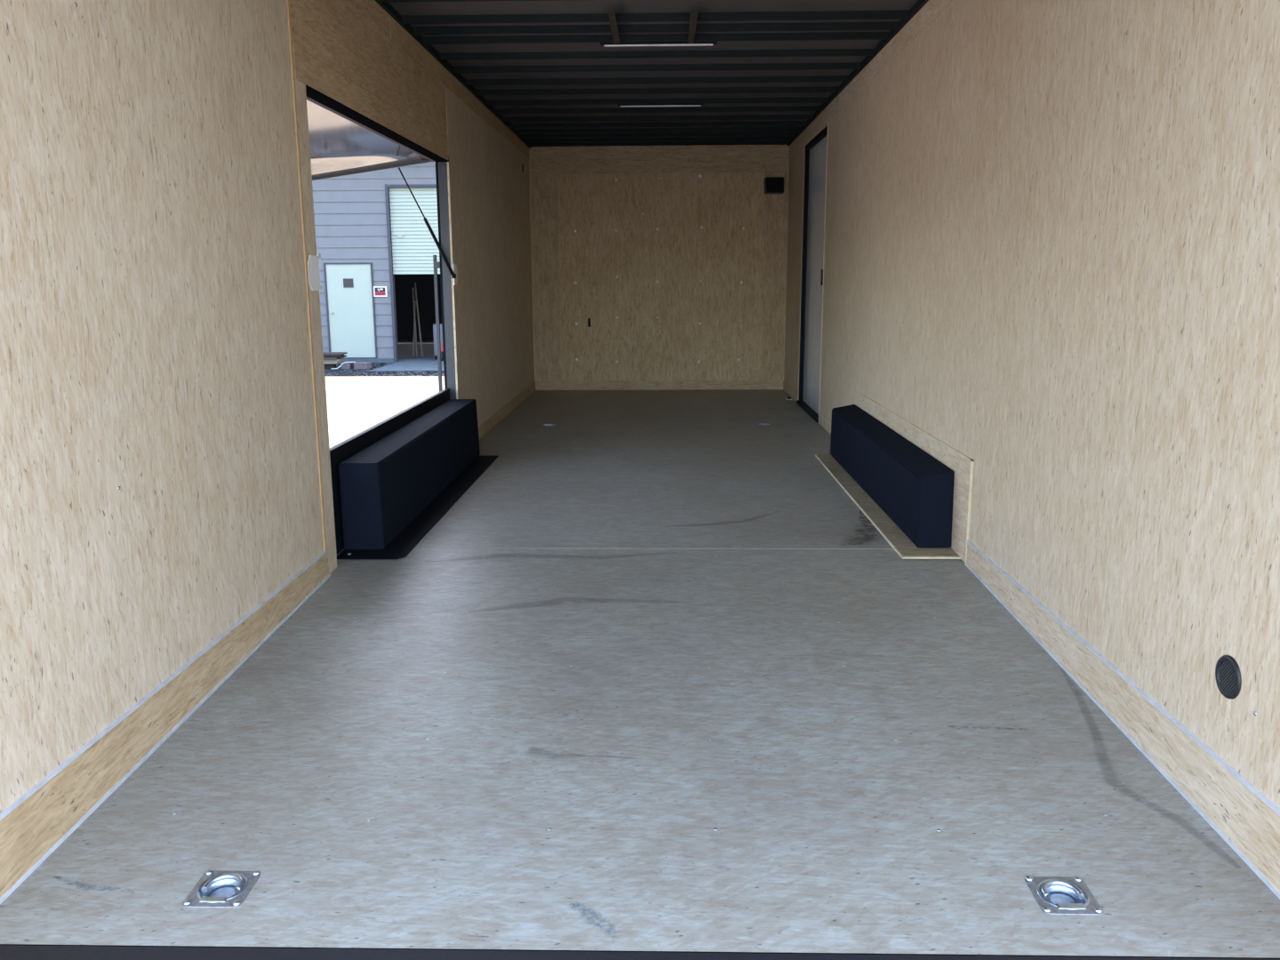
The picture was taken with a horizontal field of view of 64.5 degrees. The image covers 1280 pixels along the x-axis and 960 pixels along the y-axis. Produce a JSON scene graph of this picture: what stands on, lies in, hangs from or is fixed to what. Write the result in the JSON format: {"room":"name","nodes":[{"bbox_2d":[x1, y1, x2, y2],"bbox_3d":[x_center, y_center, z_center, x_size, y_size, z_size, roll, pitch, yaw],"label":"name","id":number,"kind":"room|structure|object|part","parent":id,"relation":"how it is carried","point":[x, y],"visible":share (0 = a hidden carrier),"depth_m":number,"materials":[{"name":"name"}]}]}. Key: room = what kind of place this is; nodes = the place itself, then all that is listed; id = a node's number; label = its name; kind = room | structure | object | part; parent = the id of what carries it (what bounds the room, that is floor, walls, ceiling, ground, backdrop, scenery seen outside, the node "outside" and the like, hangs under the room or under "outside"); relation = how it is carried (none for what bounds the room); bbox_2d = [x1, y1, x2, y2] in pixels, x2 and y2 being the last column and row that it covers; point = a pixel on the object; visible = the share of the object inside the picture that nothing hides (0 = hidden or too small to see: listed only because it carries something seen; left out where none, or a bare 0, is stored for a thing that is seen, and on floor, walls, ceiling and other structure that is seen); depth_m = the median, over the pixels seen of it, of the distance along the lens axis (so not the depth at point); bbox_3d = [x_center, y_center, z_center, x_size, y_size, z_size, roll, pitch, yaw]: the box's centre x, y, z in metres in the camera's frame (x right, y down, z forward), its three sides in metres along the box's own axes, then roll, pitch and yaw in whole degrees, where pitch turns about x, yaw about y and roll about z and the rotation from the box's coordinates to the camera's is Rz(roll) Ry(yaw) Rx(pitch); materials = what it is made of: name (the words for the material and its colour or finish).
{"room":"cargo space","nodes":[
{"label":"cargo space","id":0,"kind":"room"},
{"bbox_2d":[0,0,534,813],"bbox_3d":[-1.193,-1.121,5.679,0.104,2.576,8.640,0,11,1],"label":"wall","id":1,"kind":"structure","parent":0,"point":[159,470],"depth_m":2.58,"materials":[{"name":"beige light plywood"}]},
{"bbox_2d":[0,381,535,903],"bbox_3d":[-1.134,-0.065,5.900,0.011,0.169,8.500,0,11,1],"label":"baseboard","id":2,"kind":"structure","parent":1,"relation":"attached to","point":[34,826],"depth_m":2.41,"materials":[{"name":"wood"}]},
{"bbox_2d":[287,0,327,551],"bbox_3d":[-1.191,-0.766,3.620,0.004,2.110,0.016,0,11,1],"label":"trim","id":3,"kind":"structure","parent":1,"relation":"attached to","point":[288,1],"depth_m":3.62,"materials":[{"name":"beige wood"}]},
{"bbox_2d":[289,0,447,140],"bbox_3d":[-1.166,-1.896,4.703,0.003,0.297,2.543,0,11,1],"label":"wall panel","id":4,"kind":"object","parent":1,"relation":"attached to","point":[332,32],"depth_m":4.35,"materials":[{"name":"beige wood"}]},
{"bbox_2d":[292,44,447,159],"bbox_3d":[-1.165,-1.693,4.746,0.004,0.111,2.538,0,11,1],"label":"trim","id":5,"kind":"structure","parent":1,"relation":"attached to","point":[308,70],"depth_m":4.26,"materials":[{"name":"beige wood"}]},
{"bbox_2d":[305,84,457,554],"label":"door","id":6,"kind":"structure","parent":1,"relation":"in","point":[343,141],"depth_m":5.33,"materials":[{"name":"metal"}]},
{"bbox_3d":[-1.205,-0.759,3.711,0.036,0.140,0.151,0,11,1],"label":"strike plate","id":7,"kind":"part","parent":6,"relation":"part of","materials":[{"name":"white plastic"}]},
{"bbox_3d":[-1.250,-1.659,4.838,0.031,0.012,2.480,0,11,1],"label":"hinge rail","id":8,"kind":"part","parent":6,"relation":"part of","materials":[{"name":"metal"}]},
{"bbox_3d":[-1.959,-1.564,4.873,1.392,0.209,2.480,0,11,1],"label":"edge rail","id":9,"kind":"part","parent":6,"relation":"part of","materials":[{"name":"metal"}]},
{"bbox_3d":[-1.220,-0.060,5.148,0.025,0.545,2.460,0,11,1],"label":"frame sill","id":10,"kind":"part","parent":6,"relation":"part of","materials":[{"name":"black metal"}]},
{"bbox_2d":[398,167,455,278],"bbox_3d":[-1.274,-1.537,6.079,0.312,0.645,0.042,-1,11,-2],"label":"gas strut","id":11,"kind":"object","parent":6,"relation":"attached to","point":[453,276],"visible":1,"depth_m":6.08,"materials":[{"name":"black metal"}]},
{"bbox_3d":[-1.356,-1.705,6.032,0.149,0.296,0.009,0,11,-1],"label":"rod","id":12,"kind":"part","parent":11,"relation":"part of","materials":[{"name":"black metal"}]},
{"bbox_3d":[-1.171,-0.990,6.235,0.054,1.900,0.040,0,11,1],"label":"frame post","id":13,"kind":"part","parent":6,"relation":"part of","materials":[{"name":"metal"}]},
{"bbox_3d":[-1.130,-1.260,6.218,0.004,0.125,0.118,0,11,1],"label":"strike plate","id":14,"kind":"part","parent":6,"relation":"part of","materials":[{"name":"white plastic"}]},
{"bbox_2d":[345,0,529,159],"bbox_3d":[-1.148,-2.276,5.456,0.005,0.144,8.500,0,11,1],"label":"trim","id":15,"kind":"structure","parent":1,"relation":"attached to","point":[371,10],"depth_m":5.48,"materials":[{"name":"beige wood"}]},
{"bbox_2d":[445,88,448,158],"bbox_3d":[-1.136,-2.098,5.964,0.004,0.400,0.007,0,11,1],"label":"trim","id":16,"kind":"structure","parent":1,"relation":"attached to","point":[445,89],"depth_m":5.95,"materials":[{"name":"brown wood"}]},
{"bbox_2d":[528,159,535,381],"bbox_3d":[-1.045,-2.016,9.832,0.006,2.116,0.007,0,11,1],"label":"trim","id":17,"kind":"structure","parent":1,"relation":"attached to","point":[529,159],"depth_m":9.83,"materials":[{"name":"brown wood"}]},
{"bbox_2d":[0,389,1279,959],"bbox_3d":[0.091,0.012,5.938,2.580,0.161,8.440,0,11,1],"label":"floor","id":18,"kind":"structure","parent":0,"point":[655,680],"depth_m":2.46,"materials":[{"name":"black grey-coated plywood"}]},
{"bbox_2d":[183,869,260,907],"bbox_3d":[-0.815,0.800,1.981,0.116,0.022,0.116,0,13,1],"label":"ring","id":19,"kind":"object","parent":18,"relation":"attached to","point":[215,888],"visible":1,"depth_m":1.99,"materials":[{"name":"metal"}]},
{"bbox_2d":[196,872,247,902],"bbox_3d":[-0.815,0.802,1.982,0.095,0.020,0.095,0,13,1],"label":"cup","id":20,"kind":"object","parent":19,"relation":"on","point":[212,886],"depth_m":1.99,"materials":[{"name":"metal"}]},
{"bbox_2d":[336,399,498,559],"bbox_3d":[-1.053,-0.099,5.181,0.282,0.366,2.391,0,11,1],"label":"box","id":21,"kind":"object","parent":18,"relation":"on","point":[394,491],"visible":0.98,"depth_m":4.60,"materials":[{"name":"black metal"}]},
{"bbox_2d":[541,424,557,426],"bbox_3d":[-0.683,-0.409,7.662,0.116,0.022,0.116,0,11,1],"label":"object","id":22,"kind":"object","parent":18,"relation":"attached to","point":[543,425],"visible":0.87,"depth_m":7.66,"materials":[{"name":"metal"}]},
{"bbox_2d":[0,944,1279,959],"bbox_3d":[-0.006,0.923,1.736,2.720,0.148,0.160,0,11,1],"label":"trim","id":23,"kind":"structure","parent":18,"relation":"attached to","point":[7,952],"depth_m":1.79,"materials":[{"name":"metal"}]},
{"bbox_2d":[756,423,772,425],"bbox_3d":[0.934,-0.411,7.634,0.116,0.022,0.116,0,11,1],"label":"tie-down ring","id":24,"kind":"object","parent":18,"relation":"attached to","point":[757,424],"visible":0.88,"depth_m":7.64,"materials":[{"name":"metal"}]},
{"bbox_2d":[815,392,974,562],"bbox_3d":[1.182,-0.114,5.096,0.240,0.408,2.410,0,11,1],"label":"box","id":25,"kind":"object","parent":18,"relation":"on","point":[914,487],"visible":1,"depth_m":4.47,"materials":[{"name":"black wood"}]},
{"bbox_2d":[1024,875,1103,914],"bbox_3d":[0.811,0.799,1.948,0.116,0.022,0.116,0,13,1],"label":"tie-down ring","id":26,"kind":"object","parent":18,"relation":"attached to","point":[1053,895],"visible":1,"depth_m":1.95,"materials":[{"name":"metal"}]},
{"bbox_2d":[1036,878,1089,909],"bbox_3d":[0.811,0.801,1.948,0.095,0.020,0.095,0,13,1],"label":"cup","id":27,"kind":"object","parent":26,"relation":"on","point":[1052,893],"depth_m":1.96,"materials":[{"name":"metal"}]},
{"bbox_2d":[535,172,765,381],"bbox_3d":[0.182,-1.970,9.853,2.630,2.586,0.071,0,11,1],"label":"wall","id":28,"kind":"structure","parent":0,"point":[661,275],"depth_m":9.82,"materials":[{"name":"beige plywood"}]},
{"bbox_2d":[529,173,560,380],"bbox_3d":[-0.915,-1.948,9.850,0.265,1.970,0.006,0,11,1],"label":"trim","id":29,"kind":"structure","parent":28,"relation":"attached to","point":[544,204],"depth_m":9.84,"materials":[{"name":"beige wood"}]},
{"bbox_2d":[528,144,788,174],"bbox_3d":[0.177,-3.048,9.604,2.460,0.274,0.006,0,11,1],"label":"wall panel","id":30,"kind":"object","parent":28,"relation":"attached to","point":[697,158],"depth_m":9.60,"materials":[{"name":"beige wood"}]},
{"bbox_2d":[535,380,783,390],"bbox_3d":[0.186,-0.936,10.027,2.460,0.090,0.006,0,11,1],"label":"baseboard","id":31,"kind":"structure","parent":28,"relation":"attached to","point":[565,385],"depth_m":10.03,"materials":[{"name":"beige wood"}]},
{"bbox_2d":[763,176,783,193],"bbox_3d":[1.261,-2.769,9.555,0.180,0.144,0.149,0,11,1],"label":"wall speaker","id":32,"kind":"object","parent":28,"relation":"attached to","point":[772,185],"visible":1,"depth_m":9.48,"materials":[{"name":"black plastic"}]},
{"bbox_2d":[766,177,783,191],"bbox_3d":[1.259,-2.755,9.485,0.160,0.126,0.006,0,11,1],"label":"speaker grille","id":33,"kind":"object","parent":32,"relation":"attached to","point":[772,184],"depth_m":9.48,"materials":[{"name":"black"}]},
{"bbox_2d":[761,171,788,380],"bbox_3d":[1.302,-1.948,9.798,0.218,1.970,0.006,0,11,1],"label":"trim","id":34,"kind":"structure","parent":28,"relation":"attached to","point":[776,204],"depth_m":9.80,"materials":[{"name":"beige wood"}]},
{"bbox_2d":[374,0,928,148],"bbox_3d":[0.074,-2.305,5.200,2.630,0.107,9.065,0,11,1],"label":"ceiling","id":35,"kind":"structure","parent":0,"point":[541,68],"depth_m":5.85,"materials":[{"name":"black metal"}]},
{"bbox_3d":[-0.125,-2.214,4.976,0.032,0.019,0.580,0,11,1],"label":"cross rail","id":36,"kind":"part","parent":35,"relation":"part of","materials":[{"name":"beige wood"}]},
{"bbox_2d":[600,41,717,47],"bbox_3d":[0.097,-2.281,5.314,0.610,0.016,0.024,0,11,1],"label":"recessed light","id":37,"kind":"object","parent":35,"relation":"in","point":[649,44],"visible":1,"depth_m":5.30,"materials":[{"name":"white plastic"}]},
{"bbox_2d":[617,103,703,106],"bbox_3d":[0.146,-2.663,7.216,0.610,0.016,0.024,0,11,1],"label":"recessed light","id":38,"kind":"object","parent":35,"relation":"in","point":[701,104],"visible":1,"depth_m":7.21,"materials":[{"name":"white plastic"}]},
{"bbox_3d":[0.257,-2.214,4.967,0.032,0.019,0.580,0,11,1],"label":"cross rail","id":39,"kind":"part","parent":35,"relation":"part of","materials":[{"name":"beige wood"}]},
{"bbox_2d":[784,0,1279,807],"bbox_3d":[1.363,-1.121,5.620,0.102,2.576,8.640,0,11,1],"label":"wall","id":40,"kind":"structure","parent":0,"point":[1052,250],"depth_m":2.78,"materials":[{"name":"beige wood"}]},
{"bbox_2d":[783,157,789,380],"bbox_3d":[1.408,-2.016,9.775,0.006,2.116,0.007,0,11,1],"label":"trim","id":41,"kind":"structure","parent":40,"relation":"attached to","point":[788,157],"depth_m":9.77,"materials":[{"name":"brown wood"}]},
{"bbox_2d":[796,120,828,423],"bbox_3d":[1.402,-1.635,8.126,0.082,2.202,1.262,0,11,1],"label":"door","id":42,"kind":"structure","parent":40,"relation":"in","point":[816,150],"depth_m":8.28,"materials":[{"name":"grey metal"}]},
{"bbox_3d":[1.407,-0.571,8.346,0.082,0.028,1.250,0,11,1],"label":"sill","id":43,"kind":"part","parent":42,"relation":"part of","materials":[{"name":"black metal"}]},
{"bbox_3d":[1.421,-1.611,8.111,0.030,2.100,1.146,0,11,1],"label":"panel","id":44,"kind":"part","parent":42,"relation":"part of","materials":[{"name":"grey metal"}]},
{"bbox_2d":[788,0,955,157],"bbox_3d":[1.307,-2.276,5.399,0.005,0.144,8.500,0,11,1],"label":"trim","id":45,"kind":"structure","parent":40,"relation":"attached to","point":[932,10],"depth_m":5.54,"materials":[{"name":"beige wood"}]},
{"bbox_2d":[783,380,1279,898],"bbox_3d":[1.314,-0.065,5.843,0.011,0.169,8.500,0,11,1],"label":"baseboard","id":46,"kind":"structure","parent":40,"relation":"attached to","point":[1246,820],"depth_m":2.41,"materials":[{"name":"wood"}]},
{"bbox_2d":[1215,655,1241,699],"bbox_3d":[1.230,0.412,2.124,0.007,0.091,0.091,0,11,1],"label":"air vent","id":47,"kind":"object","parent":40,"relation":"in","point":[1228,673],"visible":1,"depth_m":2.12,"materials":[{"name":"black plastic"}]},
{"label":"outside","id":48,"kind":"structure","parent":0,"visible":0},
{"label":"ground","id":49,"kind":"structure","parent":48,"visible":0},
{"bbox_2d":[312,161,441,362],"bbox_3d":[-5.445,-6.280,25.942,14.800,5.840,9.920,0,11,1],"label":"building","id":50,"kind":"structure","parent":49,"relation":"on","point":[371,230],"depth_m":21.64,"materials":[{"name":"grey"}]},
{"bbox_3d":[-6.241,-4.223,21.720,0.250,0.242,0.004,0,11,1],"label":"pane frame","id":51,"kind":"part","parent":50,"relation":"part of","materials":[{"name":"white paint"}]},
{"bbox_3d":[-6.241,-4.213,21.721,0.222,0.195,0.007,0,11,1],"label":"pane","id":52,"kind":"part","parent":50,"relation":"part of","materials":[{"name":"grey glass"}]},
{"bbox_3d":[-6.220,-3.635,21.862,0.970,1.985,0.045,0,11,1],"label":"entry door","id":53,"kind":"part","parent":50,"relation":"part of","materials":[{"name":"white paint"}]},
{"bbox_3d":[-6.220,-3.644,21.868,1.040,2.030,0.100,0,11,1],"label":"door casing","id":54,"kind":"part","parent":50,"relation":"part of","materials":[{"name":"white metal"}]},
{"bbox_2d":[373,286,387,296],"bbox_3d":[-5.560,-4.035,21.730,0.292,0.220,0.014,0,11,1],"label":"wall sign","id":55,"kind":"object","parent":50,"relation":"attached to","point":[378,291],"visible":1,"depth_m":21.73,"materials":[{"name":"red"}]},
{"bbox_3d":[-3.761,-4.384,21.677,3.155,3.725,0.150,0,11,1],"label":"garage casing","id":56,"kind":"part","parent":50,"relation":"part of","materials":[{"name":"grey metal"}]},
{"bbox_2d":[412,300,415,356],"bbox_3d":[-5.340,-3.592,24.006,0.034,1.250,0.880,-1,11,-5],"label":"leaning board","id":57,"kind":"object","parent":50,"relation":"on","point":[414,300],"visible":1,"depth_m":23.93,"materials":[{"name":"brown wood"}]},
{"bbox_2d":[412,288,417,356],"bbox_3d":[-5.307,-3.734,23.925,0.036,1.560,0.908,-3,12,-14],"label":"leaning board","id":58,"kind":"object","parent":50,"relation":"on","point":[412,288],"visible":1,"depth_m":23.90,"materials":[{"name":"brown wood"}]},
{"bbox_2d":[414,282,423,356],"bbox_3d":[-5.204,-3.783,23.862,0.037,1.680,0.931,-4,12,-18],"label":"leaning board","id":59,"kind":"object","parent":50,"relation":"on","point":[414,283],"visible":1,"depth_m":23.85,"materials":[{"name":"brown wood"}]},
{"bbox_2d":[324,362,444,375],"bbox_3d":[-6.569,-2.203,20.625,26.000,0.108,3.000,0,11,1],"label":"gravel strip","id":60,"kind":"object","parent":49,"relation":"on","point":[339,372],"visible":0.11,"depth_m":19.73,"materials":[{"name":"grey gravel"}]},
{"bbox_2d":[324,363,335,368],"bbox_3d":[-6.533,-2.320,20.662,0.670,0.105,0.120,0,11,1],"label":"bearer","id":61,"kind":"object","parent":60,"relation":"on","point":[331,365],"visible":0.36,"depth_m":20.60,"materials":[{"name":"brown wood"}]},
{"bbox_2d":[323,360,341,364],"bbox_3d":[-7.064,-2.393,20.659,1.900,0.045,0.280,0,11,1],"label":"plank","id":62,"kind":"object","parent":61,"relation":"on","point":[324,363],"visible":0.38,"depth_m":20.51,"materials":[{"name":"grey wood"}]},
{"bbox_2d":[323,358,343,361],"bbox_3d":[-7.023,-2.443,20.669,1.900,0.050,0.280,0,11,1],"label":"plank","id":63,"kind":"object","parent":62,"relation":"on","point":[339,359],"visible":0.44,"depth_m":20.52,"materials":[{"name":"grey wood"}]},
{"bbox_2d":[323,357,340,359],"bbox_3d":[-7.070,-2.474,20.613,1.900,0.032,0.260,0,11,1],"label":"plank","id":64,"kind":"object","parent":63,"relation":"on","point":[324,357],"visible":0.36,"depth_m":20.47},
{"bbox_2d":[323,355,346,357],"bbox_3d":[-6.944,-2.510,20.643,1.900,0.026,0.260,0,11,1],"label":"plank","id":65,"kind":"object","parent":64,"relation":"on","point":[341,356],"visible":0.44,"depth_m":20.50,"materials":[{"name":"wood"}]},
{"bbox_2d":[323,354,343,356],"bbox_3d":[-6.989,-2.535,20.619,1.900,0.032,0.260,0,11,1],"label":"plank","id":66,"kind":"object","parent":65,"relation":"on","point":[324,355],"visible":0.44,"depth_m":20.48,"materials":[{"name":"wood"}]},
{"bbox_2d":[323,352,347,354],"bbox_3d":[-6.931,-2.570,20.621,1.900,0.035,0.280,0,11,1],"label":"plank","id":67,"kind":"object","parent":66,"relation":"on","point":[324,353],"visible":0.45,"depth_m":20.47,"materials":[{"name":"grey wood"}]},
{"bbox_2d":[330,361,355,368],"bbox_3d":[-5.998,-2.317,20.523,0.485,0.144,0.061,-4,12,-17],"label":"hose","id":68,"kind":"object","parent":60,"relation":"on","point":[345,362],"visible":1,"depth_m":20.49,"materials":[{"name":"white plastic"}]},
{"bbox_2d":[340,361,352,368],"bbox_3d":[-5.962,-2.331,20.667,0.188,0.120,0.280,0,11,1],"label":"step block","id":69,"kind":"object","parent":60,"relation":"on","point":[347,365],"visible":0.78,"depth_m":20.53,"materials":[{"name":"grey concrete"}]},
{"bbox_2d":[353,361,371,368],"bbox_3d":[-5.648,-2.332,20.669,0.270,0.118,0.300,0,11,1],"label":"step block","id":70,"kind":"object","parent":60,"relation":"on","point":[359,364],"visible":1,"depth_m":20.53,"materials":[{"name":"grey concrete"}]},
{"bbox_2d":[369,358,444,371],"bbox_3d":[-3.674,-2.445,21.453,3.250,0.030,2.950,0,11,1],"label":"concrete apron","id":71,"kind":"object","parent":49,"relation":"on","point":[410,364],"visible":0.36,"depth_m":21.04,"materials":[{"name":"grey concrete"}]},
{"bbox_2d":[432,323,442,359],"bbox_3d":[-4.383,-3.073,22.609,0.340,0.780,0.408,0,11,1],"label":"base cabinet","id":72,"kind":"object","parent":71,"relation":"on","point":[434,325],"visible":0.38,"depth_m":22.39,"materials":[{"name":"grey metal"}]},
{"bbox_2d":[440,344,443,360],"bbox_3d":[-4.191,-3.020,22.228,0.330,0.823,0.372,0,11,1],"label":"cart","id":73,"kind":"object","parent":71,"relation":"on","point":[442,347],"visible":0.23,"depth_m":22.11,"materials":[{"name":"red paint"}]},
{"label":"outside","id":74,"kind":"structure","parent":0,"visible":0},
{"bbox_2d":[324,376,445,447],"bbox_3d":[-12.750,-0.676,12.913,34.000,0.004,15.000,0,11,1],"label":"yard","id":75,"kind":"structure","parent":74,"point":[356,404],"depth_m":15.67,"materials":[{"name":"white concrete"}]}
]}

